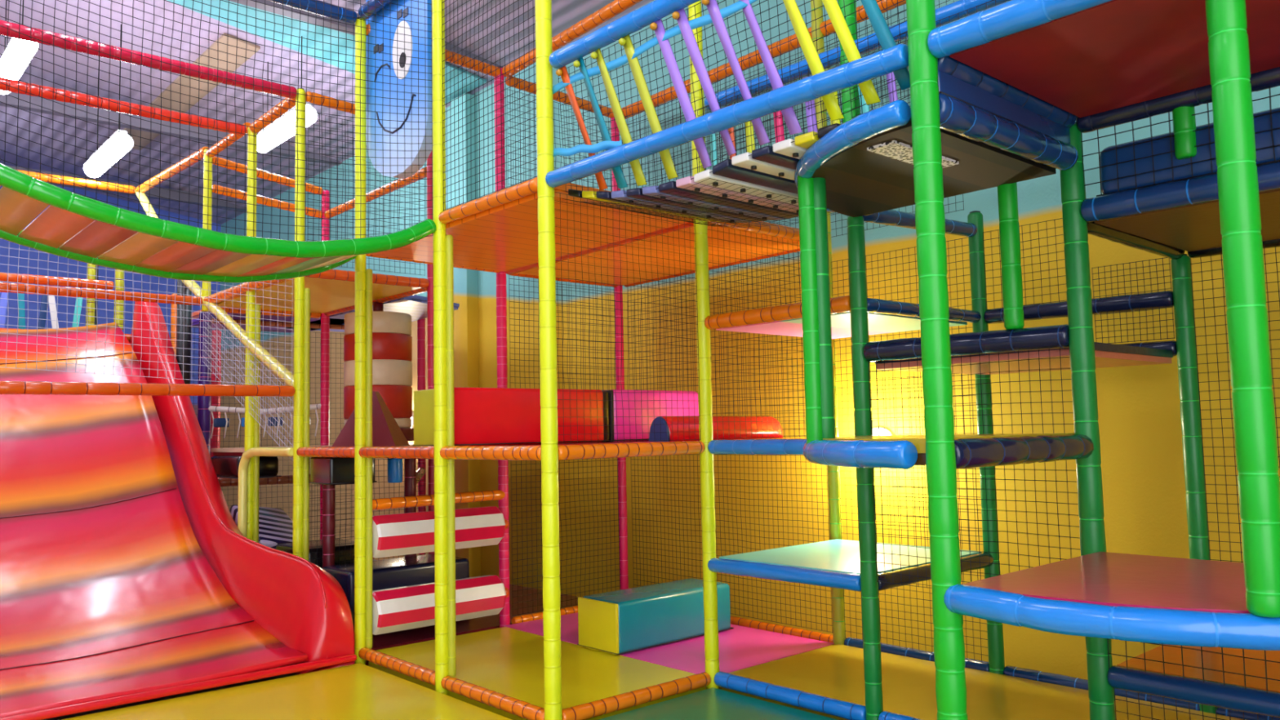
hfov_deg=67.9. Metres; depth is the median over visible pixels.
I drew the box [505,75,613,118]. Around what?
rail
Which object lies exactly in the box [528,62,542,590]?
trim
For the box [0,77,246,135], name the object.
rail
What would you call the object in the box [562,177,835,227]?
safety net
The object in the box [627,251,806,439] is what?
safety net
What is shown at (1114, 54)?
deck
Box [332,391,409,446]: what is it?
block
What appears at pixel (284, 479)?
rail
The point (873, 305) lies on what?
rail
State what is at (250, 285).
rail
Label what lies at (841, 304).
rail
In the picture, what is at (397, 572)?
sofa
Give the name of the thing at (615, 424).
block
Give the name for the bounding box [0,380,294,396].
rail
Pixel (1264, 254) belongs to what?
safety net
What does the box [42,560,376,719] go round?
floor
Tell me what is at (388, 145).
board
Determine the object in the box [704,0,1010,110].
rail
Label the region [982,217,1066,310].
safety net
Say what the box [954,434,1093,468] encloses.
rail
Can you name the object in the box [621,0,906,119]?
rail
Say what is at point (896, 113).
rail
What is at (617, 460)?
safety net
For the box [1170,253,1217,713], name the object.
post
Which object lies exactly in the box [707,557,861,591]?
rail
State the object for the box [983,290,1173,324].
rail
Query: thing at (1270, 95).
safety net
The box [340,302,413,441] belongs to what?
bag
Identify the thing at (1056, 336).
rail
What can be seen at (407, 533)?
roller
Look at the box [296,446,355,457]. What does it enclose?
rail
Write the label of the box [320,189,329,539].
post
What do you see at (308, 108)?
ceiling lamp
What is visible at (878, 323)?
deck
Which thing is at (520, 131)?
safety net
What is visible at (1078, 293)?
post
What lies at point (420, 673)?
rail
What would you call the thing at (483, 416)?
block
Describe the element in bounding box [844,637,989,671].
rail
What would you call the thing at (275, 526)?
striped cushion
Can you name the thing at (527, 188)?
rail
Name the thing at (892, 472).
safety net
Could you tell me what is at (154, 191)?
trim
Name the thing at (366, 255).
rail
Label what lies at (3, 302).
strap
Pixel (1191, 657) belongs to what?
deck
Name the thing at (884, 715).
rail
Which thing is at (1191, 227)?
deck
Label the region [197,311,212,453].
post
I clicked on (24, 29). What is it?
rail
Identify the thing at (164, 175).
rail
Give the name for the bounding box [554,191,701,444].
safety net
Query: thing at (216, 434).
post
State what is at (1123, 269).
safety net
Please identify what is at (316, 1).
safety net
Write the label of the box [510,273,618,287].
rail
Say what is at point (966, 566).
rail
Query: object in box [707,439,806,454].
rail
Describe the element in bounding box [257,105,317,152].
diffuser
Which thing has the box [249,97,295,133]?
rail
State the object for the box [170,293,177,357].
post
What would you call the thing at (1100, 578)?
deck
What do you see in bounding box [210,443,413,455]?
deck
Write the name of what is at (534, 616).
rail
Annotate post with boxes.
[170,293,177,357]
[176,279,191,397]
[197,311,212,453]
[201,148,212,311]
[209,328,221,478]
[244,126,260,542]
[293,88,310,560]
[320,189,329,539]
[322,484,335,568]
[354,17,373,664]
[404,458,416,556]
[417,318,426,555]
[426,151,435,554]
[431,0,456,695]
[493,66,510,627]
[534,0,562,719]
[610,117,628,590]
[688,0,719,688]
[797,175,835,444]
[810,0,845,644]
[838,0,860,123]
[847,215,883,719]
[906,0,968,719]
[967,210,1004,674]
[997,182,1024,329]
[1059,121,1115,719]
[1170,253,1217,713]
[1172,106,1196,159]
[1204,0,1279,617]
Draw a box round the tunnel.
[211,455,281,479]
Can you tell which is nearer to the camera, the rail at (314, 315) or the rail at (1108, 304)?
the rail at (1108, 304)
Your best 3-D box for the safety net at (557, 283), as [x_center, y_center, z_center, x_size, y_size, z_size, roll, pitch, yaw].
[-0.642,0.016,8.431,1.228,1.484,0.026,3,-6,-42]
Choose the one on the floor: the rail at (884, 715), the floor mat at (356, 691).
the floor mat at (356, 691)
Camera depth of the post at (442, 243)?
6.14 m
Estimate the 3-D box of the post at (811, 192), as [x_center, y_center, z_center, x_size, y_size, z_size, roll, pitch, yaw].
[0.814,-0.247,4.390,0.132,1.294,0.087,-1,-4,-2]
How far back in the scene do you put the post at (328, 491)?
7.95 m
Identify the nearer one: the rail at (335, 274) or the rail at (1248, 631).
the rail at (1248, 631)
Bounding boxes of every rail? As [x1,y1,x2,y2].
[0,19,297,98]
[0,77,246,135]
[0,271,114,289]
[0,281,202,305]
[0,328,131,342]
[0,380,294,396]
[14,168,135,194]
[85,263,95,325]
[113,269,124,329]
[135,146,208,192]
[203,279,284,302]
[205,122,250,157]
[211,318,344,329]
[212,155,323,194]
[212,184,322,217]
[217,474,310,486]
[221,306,321,318]
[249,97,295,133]
[267,0,357,24]
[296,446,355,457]
[305,91,355,114]
[305,269,429,288]
[324,166,426,218]
[324,288,426,315]
[358,0,393,19]
[358,647,435,685]
[359,445,434,458]
[365,253,500,272]
[366,24,501,76]
[372,489,505,510]
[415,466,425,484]
[438,177,537,223]
[440,445,541,460]
[440,675,544,719]
[502,0,642,77]
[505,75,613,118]
[505,219,693,275]
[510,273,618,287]
[511,605,577,624]
[545,43,908,187]
[549,0,699,68]
[558,440,705,460]
[561,671,711,719]
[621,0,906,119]
[624,248,799,287]
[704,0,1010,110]
[704,295,850,329]
[707,221,799,241]
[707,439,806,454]
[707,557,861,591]
[714,671,866,719]
[730,615,833,643]
[794,99,911,212]
[802,440,917,469]
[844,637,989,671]
[862,209,977,236]
[862,324,1069,362]
[866,297,981,323]
[878,552,993,591]
[878,711,922,719]
[927,0,1112,58]
[937,55,1076,128]
[938,93,1078,170]
[943,584,1279,650]
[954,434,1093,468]
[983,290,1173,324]
[1003,665,1279,719]
[1075,66,1279,133]
[1080,161,1279,222]
[1087,221,1184,259]
[1106,665,1279,718]
[1115,340,1177,356]
[1187,239,1279,257]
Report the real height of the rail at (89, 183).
0.103 m
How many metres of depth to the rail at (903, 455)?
3.74 m
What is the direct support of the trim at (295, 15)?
attached to the wall at (1142, 464)
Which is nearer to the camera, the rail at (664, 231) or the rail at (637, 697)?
the rail at (637, 697)
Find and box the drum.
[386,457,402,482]
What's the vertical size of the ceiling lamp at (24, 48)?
1.197 m
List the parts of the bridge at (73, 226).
rail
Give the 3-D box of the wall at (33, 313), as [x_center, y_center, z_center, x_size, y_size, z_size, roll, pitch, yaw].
[-12.628,-0.997,14.584,12.220,8.200,0.200,3,-6,-42]
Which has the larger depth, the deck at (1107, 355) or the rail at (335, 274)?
the rail at (335, 274)
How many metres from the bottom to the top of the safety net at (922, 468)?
0.668 m
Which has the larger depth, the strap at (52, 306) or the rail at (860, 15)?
the strap at (52, 306)
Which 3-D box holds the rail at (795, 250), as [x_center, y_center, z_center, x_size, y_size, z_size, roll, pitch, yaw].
[0.606,-0.803,7.999,0.085,0.087,2.332,2,-6,-40]
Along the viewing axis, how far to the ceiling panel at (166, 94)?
11.99 m
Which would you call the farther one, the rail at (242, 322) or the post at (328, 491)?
the rail at (242, 322)
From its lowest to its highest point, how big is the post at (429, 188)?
4.614 m
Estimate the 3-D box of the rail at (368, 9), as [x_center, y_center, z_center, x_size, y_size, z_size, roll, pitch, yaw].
[-1.365,-2.702,6.390,0.101,0.104,2.200,3,-6,-42]
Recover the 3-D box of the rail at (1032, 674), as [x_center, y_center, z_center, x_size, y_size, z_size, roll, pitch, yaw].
[2.853,1.892,5.304,0.092,0.094,1.710,3,-6,-42]
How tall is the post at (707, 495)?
6.114 m
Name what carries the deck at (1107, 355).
on the rail at (1056, 336)
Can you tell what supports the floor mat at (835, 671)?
on the floor
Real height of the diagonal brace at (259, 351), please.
2.752 m
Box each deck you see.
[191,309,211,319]
[191,312,344,333]
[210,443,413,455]
[217,275,420,313]
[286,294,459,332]
[368,182,692,271]
[503,438,806,445]
[516,221,799,284]
[715,311,967,338]
[719,538,982,574]
[811,107,1056,217]
[822,433,1074,465]
[875,342,1173,374]
[949,0,1279,117]
[962,551,1251,613]
[1094,188,1279,251]
[1116,644,1279,692]
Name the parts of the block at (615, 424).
panel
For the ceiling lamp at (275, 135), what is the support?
hanging from the ceiling
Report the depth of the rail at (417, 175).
9.52 m
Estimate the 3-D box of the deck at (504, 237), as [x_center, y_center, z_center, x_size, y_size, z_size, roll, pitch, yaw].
[-0.835,-0.886,6.694,1.260,0.090,2.330,3,-6,-42]
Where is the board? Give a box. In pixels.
[365,0,432,178]
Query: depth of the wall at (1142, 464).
7.77 m
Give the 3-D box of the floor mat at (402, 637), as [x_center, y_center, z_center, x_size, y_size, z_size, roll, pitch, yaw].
[-2.655,2.404,9.513,2.540,0.120,4.540,3,-6,-42]
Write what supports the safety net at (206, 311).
attached to the post at (251, 425)
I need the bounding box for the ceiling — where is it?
[0,0,653,224]
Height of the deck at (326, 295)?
0.080 m
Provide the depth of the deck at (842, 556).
5.94 m
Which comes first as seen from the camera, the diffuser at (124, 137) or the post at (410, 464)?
the post at (410, 464)
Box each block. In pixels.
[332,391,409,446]
[413,386,606,446]
[577,577,733,655]
[601,389,698,441]
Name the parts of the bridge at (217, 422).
rail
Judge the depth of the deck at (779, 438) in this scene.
6.88 m
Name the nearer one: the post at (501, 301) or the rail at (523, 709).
the rail at (523, 709)
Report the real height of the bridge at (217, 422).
0.360 m
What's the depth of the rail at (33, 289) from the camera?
9.05 m
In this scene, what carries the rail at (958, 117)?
attached to the post at (930, 218)
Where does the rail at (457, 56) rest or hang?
attached to the post at (501, 301)
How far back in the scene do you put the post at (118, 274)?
10.82 m
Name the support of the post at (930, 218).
on the floor
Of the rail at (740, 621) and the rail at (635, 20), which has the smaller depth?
the rail at (635, 20)
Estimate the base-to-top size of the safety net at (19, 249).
1.118 m
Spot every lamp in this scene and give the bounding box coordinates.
[0,0,38,94]
[83,24,133,177]
[257,106,295,152]
[306,102,317,127]
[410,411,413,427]
[872,426,893,435]
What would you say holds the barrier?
on the deck at (1191, 227)
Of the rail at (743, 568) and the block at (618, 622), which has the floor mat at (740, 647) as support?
the block at (618, 622)
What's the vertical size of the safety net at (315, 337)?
2.703 m
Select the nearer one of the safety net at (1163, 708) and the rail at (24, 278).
the safety net at (1163, 708)
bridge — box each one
[0,163,436,283]
[208,403,320,438]
[552,0,910,222]
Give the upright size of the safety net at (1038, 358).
0.468 m
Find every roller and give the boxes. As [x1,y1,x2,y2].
[372,506,508,558]
[372,574,509,635]
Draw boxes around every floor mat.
[60,662,511,719]
[365,576,578,665]
[368,626,705,719]
[504,612,834,689]
[598,687,837,719]
[719,644,1245,719]
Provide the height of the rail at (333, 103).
0.144 m
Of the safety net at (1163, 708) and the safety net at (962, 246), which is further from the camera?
the safety net at (962, 246)
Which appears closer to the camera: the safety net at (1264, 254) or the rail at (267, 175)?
the safety net at (1264, 254)
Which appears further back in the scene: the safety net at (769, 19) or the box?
the box
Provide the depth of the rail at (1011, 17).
3.32 m
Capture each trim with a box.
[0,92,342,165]
[5,164,246,211]
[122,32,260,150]
[167,0,486,103]
[227,0,513,77]
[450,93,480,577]
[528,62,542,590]
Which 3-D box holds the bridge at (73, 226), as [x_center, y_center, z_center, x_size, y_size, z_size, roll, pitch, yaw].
[-3.006,-0.937,5.511,3.432,0.718,1.256,3,-6,-42]
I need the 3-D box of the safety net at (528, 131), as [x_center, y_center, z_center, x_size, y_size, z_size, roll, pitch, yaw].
[-0.674,-1.543,8.546,1.228,1.558,0.030,3,-6,-42]
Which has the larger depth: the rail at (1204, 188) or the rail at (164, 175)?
the rail at (164, 175)
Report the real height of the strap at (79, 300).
0.623 m
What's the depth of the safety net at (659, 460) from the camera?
7.74 m
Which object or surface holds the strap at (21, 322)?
hanging from the rail
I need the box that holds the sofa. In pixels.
[322,553,469,635]
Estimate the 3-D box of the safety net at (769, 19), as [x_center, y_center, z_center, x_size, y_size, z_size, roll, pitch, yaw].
[0.307,-1.304,4.567,0.052,0.837,2.257,3,-6,-42]
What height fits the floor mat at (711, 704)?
0.110 m
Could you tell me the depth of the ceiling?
11.90 m
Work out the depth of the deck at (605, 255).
7.40 m
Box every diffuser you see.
[0,37,38,94]
[83,132,133,177]
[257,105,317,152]
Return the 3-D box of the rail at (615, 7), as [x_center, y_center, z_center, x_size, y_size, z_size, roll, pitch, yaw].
[-0.012,-2.619,6.808,0.101,0.158,3.533,2,-6,-40]
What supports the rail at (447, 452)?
attached to the post at (544, 100)
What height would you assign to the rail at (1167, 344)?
0.100 m
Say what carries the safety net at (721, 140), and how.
attached to the bridge at (772, 171)
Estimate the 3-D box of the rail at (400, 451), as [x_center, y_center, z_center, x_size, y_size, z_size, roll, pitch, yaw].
[-1.672,0.638,6.562,0.084,0.087,1.070,3,-6,-42]
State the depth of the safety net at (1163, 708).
4.05 m
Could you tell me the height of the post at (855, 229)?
2.834 m
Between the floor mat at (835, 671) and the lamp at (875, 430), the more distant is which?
the lamp at (875, 430)
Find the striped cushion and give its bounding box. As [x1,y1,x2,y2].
[229,504,293,549]
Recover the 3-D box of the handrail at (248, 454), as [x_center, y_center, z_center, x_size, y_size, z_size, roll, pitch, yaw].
[-3.247,1.248,8.236,0.100,0.981,1.130,3,-6,-42]
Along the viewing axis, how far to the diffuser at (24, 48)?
9.02 m
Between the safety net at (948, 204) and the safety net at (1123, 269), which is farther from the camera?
the safety net at (948, 204)
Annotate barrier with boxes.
[1096,106,1279,196]
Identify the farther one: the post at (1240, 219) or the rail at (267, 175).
the rail at (267, 175)
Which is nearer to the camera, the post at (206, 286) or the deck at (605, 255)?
the deck at (605, 255)
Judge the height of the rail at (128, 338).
0.093 m
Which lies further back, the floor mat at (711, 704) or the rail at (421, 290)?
the rail at (421, 290)
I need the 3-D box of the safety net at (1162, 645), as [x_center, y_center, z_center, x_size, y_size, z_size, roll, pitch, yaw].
[2.454,1.071,3.745,0.028,0.509,1.210,3,-6,-42]
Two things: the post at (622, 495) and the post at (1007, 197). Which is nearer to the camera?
the post at (1007, 197)
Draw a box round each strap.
[0,292,7,328]
[17,293,25,328]
[37,294,47,328]
[48,295,58,328]
[71,297,82,327]
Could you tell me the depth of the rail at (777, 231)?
6.60 m
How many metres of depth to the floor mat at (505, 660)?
6.27 m
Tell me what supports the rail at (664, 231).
attached to the post at (707, 495)
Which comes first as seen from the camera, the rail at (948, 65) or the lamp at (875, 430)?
the rail at (948, 65)
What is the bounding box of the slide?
[0,301,356,719]
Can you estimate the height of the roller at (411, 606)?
0.314 m
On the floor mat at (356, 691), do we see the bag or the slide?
the slide
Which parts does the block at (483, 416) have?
panel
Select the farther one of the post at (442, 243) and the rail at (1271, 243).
the post at (442, 243)
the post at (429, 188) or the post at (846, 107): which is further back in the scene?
the post at (429, 188)
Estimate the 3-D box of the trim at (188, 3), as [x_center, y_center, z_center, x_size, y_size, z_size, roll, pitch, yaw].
[-3.874,-3.666,10.229,4.500,0.656,1.100,3,-6,-42]
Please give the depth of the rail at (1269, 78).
4.08 m
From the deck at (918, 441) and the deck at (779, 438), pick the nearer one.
the deck at (918, 441)
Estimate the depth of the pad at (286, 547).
8.19 m
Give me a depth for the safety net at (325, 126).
8.25 m
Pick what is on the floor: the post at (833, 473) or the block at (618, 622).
the post at (833, 473)
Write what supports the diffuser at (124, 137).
attached to the ceiling lamp at (124, 137)
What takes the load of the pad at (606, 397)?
on the deck at (779, 438)
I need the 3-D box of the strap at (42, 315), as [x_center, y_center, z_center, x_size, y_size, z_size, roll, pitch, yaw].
[-7.149,-0.509,11.373,0.123,0.623,0.012,3,-6,-42]
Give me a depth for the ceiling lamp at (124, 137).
10.65 m
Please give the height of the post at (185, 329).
3.860 m
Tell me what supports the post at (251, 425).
on the floor mat at (402, 637)
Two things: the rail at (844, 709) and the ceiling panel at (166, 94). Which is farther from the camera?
the ceiling panel at (166, 94)
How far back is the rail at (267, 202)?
10.15 m
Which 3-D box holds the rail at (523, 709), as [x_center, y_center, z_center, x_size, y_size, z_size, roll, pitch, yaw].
[-0.862,1.992,5.585,0.084,0.087,1.090,3,-6,-42]
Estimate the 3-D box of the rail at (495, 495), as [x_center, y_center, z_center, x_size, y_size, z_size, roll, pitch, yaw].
[-1.577,1.093,7.439,0.085,0.087,1.252,-5,-6,45]
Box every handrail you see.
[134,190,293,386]
[237,447,293,537]
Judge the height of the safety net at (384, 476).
1.308 m
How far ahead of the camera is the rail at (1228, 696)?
3.90 m
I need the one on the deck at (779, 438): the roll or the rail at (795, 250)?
the roll
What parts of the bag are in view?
hanging rod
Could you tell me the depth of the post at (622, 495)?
8.74 m
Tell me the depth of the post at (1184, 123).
4.03 m
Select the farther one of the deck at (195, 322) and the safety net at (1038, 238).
the deck at (195, 322)
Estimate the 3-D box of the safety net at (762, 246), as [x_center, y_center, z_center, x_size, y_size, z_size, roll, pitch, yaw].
[0.902,-0.181,6.574,1.226,1.432,0.028,3,-6,-41]
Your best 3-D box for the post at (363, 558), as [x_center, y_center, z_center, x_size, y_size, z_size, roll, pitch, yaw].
[-2.054,-0.196,7.065,0.129,4.834,0.081,0,-4,-16]
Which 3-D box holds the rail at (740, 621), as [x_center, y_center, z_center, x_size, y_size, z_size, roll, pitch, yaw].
[0.675,2.124,7.786,0.080,0.083,2.331,2,-6,-40]
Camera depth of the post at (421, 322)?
10.97 m
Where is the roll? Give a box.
[648,415,782,441]
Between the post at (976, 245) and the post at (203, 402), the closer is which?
the post at (976, 245)
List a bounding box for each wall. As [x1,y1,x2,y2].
[0,185,221,417]
[219,0,1279,679]
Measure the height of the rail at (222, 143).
0.093 m
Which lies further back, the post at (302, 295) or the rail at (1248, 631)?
the post at (302, 295)
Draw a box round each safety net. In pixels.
[0,0,433,240]
[0,238,293,386]
[161,325,351,540]
[202,311,293,460]
[306,111,425,275]
[308,458,425,565]
[441,0,537,210]
[506,88,612,190]
[508,275,617,389]
[511,457,620,615]
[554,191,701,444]
[558,0,910,195]
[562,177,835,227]
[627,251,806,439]
[628,0,964,237]
[631,453,832,632]
[697,0,1005,173]
[708,229,805,439]
[831,237,976,435]
[838,465,987,663]
[868,348,1074,435]
[872,460,1079,588]
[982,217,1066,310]
[1080,88,1279,199]
[1091,257,1174,343]
[1106,638,1279,693]
[1114,688,1272,719]
[1190,247,1279,562]
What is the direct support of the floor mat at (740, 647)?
on the floor
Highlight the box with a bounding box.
[308,457,377,484]
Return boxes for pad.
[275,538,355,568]
[600,391,610,442]
[937,71,1070,145]
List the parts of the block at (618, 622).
panel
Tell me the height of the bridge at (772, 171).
0.852 m
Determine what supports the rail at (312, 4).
attached to the post at (363, 558)
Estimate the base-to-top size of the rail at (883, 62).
0.097 m
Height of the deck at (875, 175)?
0.082 m
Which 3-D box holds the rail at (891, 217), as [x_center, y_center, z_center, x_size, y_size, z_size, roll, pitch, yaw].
[1.688,-0.830,5.727,1.233,0.144,0.091,3,-6,-42]
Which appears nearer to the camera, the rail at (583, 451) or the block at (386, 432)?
the rail at (583, 451)
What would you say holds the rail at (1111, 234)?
attached to the post at (1078, 293)

